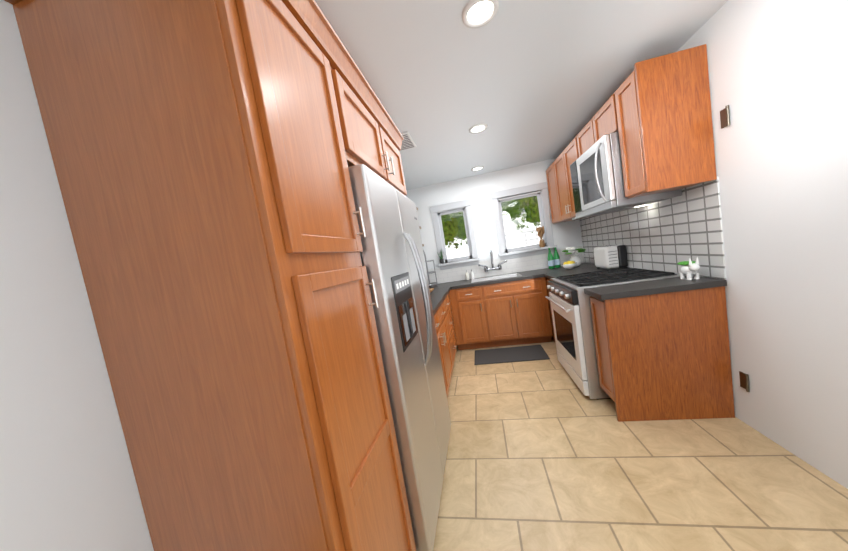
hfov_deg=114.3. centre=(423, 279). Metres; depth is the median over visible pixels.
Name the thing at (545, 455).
floor
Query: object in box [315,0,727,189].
ceiling
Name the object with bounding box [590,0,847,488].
wall
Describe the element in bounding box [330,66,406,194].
upper cabinet
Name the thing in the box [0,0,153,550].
wall
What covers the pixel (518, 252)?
window
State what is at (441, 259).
potted plant
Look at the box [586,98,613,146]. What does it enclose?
upper cabinet
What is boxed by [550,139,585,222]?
upper cabinet
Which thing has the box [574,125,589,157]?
upper cabinet
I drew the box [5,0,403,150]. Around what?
crown molding
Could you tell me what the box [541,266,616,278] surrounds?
countertop
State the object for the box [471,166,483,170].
recessed light
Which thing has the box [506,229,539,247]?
fence
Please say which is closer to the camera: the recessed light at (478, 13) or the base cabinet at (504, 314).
the recessed light at (478, 13)
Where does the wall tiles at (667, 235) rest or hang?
attached to the wall at (778, 75)
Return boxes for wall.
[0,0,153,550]
[405,158,582,335]
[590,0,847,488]
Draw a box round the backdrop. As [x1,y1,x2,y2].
[441,195,540,258]
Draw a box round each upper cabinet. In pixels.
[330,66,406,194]
[546,166,569,223]
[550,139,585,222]
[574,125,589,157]
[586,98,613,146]
[610,44,716,198]
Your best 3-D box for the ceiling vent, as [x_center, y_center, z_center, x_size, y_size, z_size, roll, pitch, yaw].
[-0.194,-1.273,2.532,0.180,0.014,0.340,-8,4,12]
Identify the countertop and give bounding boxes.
[429,263,594,288]
[430,286,452,314]
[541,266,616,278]
[584,276,726,299]
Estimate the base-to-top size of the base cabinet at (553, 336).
0.878 m
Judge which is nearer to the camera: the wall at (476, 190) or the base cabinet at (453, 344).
the base cabinet at (453, 344)
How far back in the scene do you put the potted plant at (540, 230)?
3.96 m
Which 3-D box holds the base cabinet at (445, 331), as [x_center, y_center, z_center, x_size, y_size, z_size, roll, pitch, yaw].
[-0.110,0.742,2.606,0.619,0.878,0.903,-8,4,12]
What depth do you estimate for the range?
2.25 m
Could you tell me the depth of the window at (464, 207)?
4.25 m
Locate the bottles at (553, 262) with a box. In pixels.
[547,247,560,268]
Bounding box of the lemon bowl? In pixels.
[561,261,576,268]
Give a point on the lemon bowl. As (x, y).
(569, 264)
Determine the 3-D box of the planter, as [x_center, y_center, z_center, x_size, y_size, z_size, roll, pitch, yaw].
[1.808,-0.078,1.863,0.098,0.150,0.150,-8,4,12]
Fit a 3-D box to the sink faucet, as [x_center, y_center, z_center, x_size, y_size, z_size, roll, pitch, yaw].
[1.010,-0.284,4.061,0.424,0.315,0.231,-8,4,12]
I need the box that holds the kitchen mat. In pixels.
[474,345,549,364]
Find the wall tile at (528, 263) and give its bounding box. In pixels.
[426,246,584,282]
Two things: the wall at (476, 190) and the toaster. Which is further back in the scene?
the wall at (476, 190)
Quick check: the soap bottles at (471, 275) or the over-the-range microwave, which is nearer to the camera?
the over-the-range microwave
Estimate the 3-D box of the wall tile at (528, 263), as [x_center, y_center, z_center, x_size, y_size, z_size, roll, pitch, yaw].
[1.067,-0.186,4.188,2.530,0.243,0.009,-8,4,12]
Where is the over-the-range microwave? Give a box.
[570,131,681,218]
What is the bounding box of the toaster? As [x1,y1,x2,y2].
[593,245,627,269]
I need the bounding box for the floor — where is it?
[433,340,847,550]
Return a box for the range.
[545,267,685,399]
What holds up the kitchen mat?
on the floor
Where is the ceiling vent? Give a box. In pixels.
[400,131,415,150]
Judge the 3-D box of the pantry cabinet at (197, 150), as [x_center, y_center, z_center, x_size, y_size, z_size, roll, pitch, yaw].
[-0.505,0.294,0.928,0.652,2.143,0.467,-8,4,12]
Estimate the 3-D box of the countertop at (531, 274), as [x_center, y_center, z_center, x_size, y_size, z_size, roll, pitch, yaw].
[1.027,-0.010,3.871,2.528,0.042,0.658,-8,4,12]
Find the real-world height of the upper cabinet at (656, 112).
0.774 m
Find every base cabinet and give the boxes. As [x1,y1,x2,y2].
[434,297,453,396]
[446,293,456,360]
[449,277,552,349]
[545,277,555,342]
[590,286,734,421]
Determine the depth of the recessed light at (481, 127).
2.51 m
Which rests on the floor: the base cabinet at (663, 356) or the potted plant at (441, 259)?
the base cabinet at (663, 356)
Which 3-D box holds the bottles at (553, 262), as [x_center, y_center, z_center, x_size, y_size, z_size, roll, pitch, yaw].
[1.826,-0.307,3.859,0.180,0.290,0.081,-10,4,-12]
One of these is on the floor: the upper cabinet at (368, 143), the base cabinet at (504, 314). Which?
the base cabinet at (504, 314)
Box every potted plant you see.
[437,251,443,263]
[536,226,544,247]
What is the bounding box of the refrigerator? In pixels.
[348,164,450,550]
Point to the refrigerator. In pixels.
(392, 257)
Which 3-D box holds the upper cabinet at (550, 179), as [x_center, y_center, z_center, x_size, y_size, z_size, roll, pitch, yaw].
[1.927,-1.189,3.675,0.370,0.774,0.471,-8,4,12]
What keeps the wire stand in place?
on the countertop at (531, 274)
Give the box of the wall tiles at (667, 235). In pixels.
[580,176,725,278]
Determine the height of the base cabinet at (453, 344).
0.878 m
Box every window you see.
[430,199,479,269]
[490,182,556,259]
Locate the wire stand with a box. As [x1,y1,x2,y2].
[423,250,437,285]
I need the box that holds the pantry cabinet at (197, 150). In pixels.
[13,0,415,550]
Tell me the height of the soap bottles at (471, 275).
0.155 m
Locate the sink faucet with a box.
[478,250,506,271]
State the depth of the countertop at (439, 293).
3.02 m
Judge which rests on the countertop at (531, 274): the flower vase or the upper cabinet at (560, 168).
the flower vase
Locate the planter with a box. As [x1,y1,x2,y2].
[677,257,699,279]
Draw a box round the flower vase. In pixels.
[562,247,585,266]
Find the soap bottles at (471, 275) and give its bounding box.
[465,269,473,279]
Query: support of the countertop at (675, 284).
on the base cabinet at (663, 356)
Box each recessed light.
[462,0,498,28]
[469,123,487,133]
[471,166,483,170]
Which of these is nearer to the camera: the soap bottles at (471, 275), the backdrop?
the soap bottles at (471, 275)

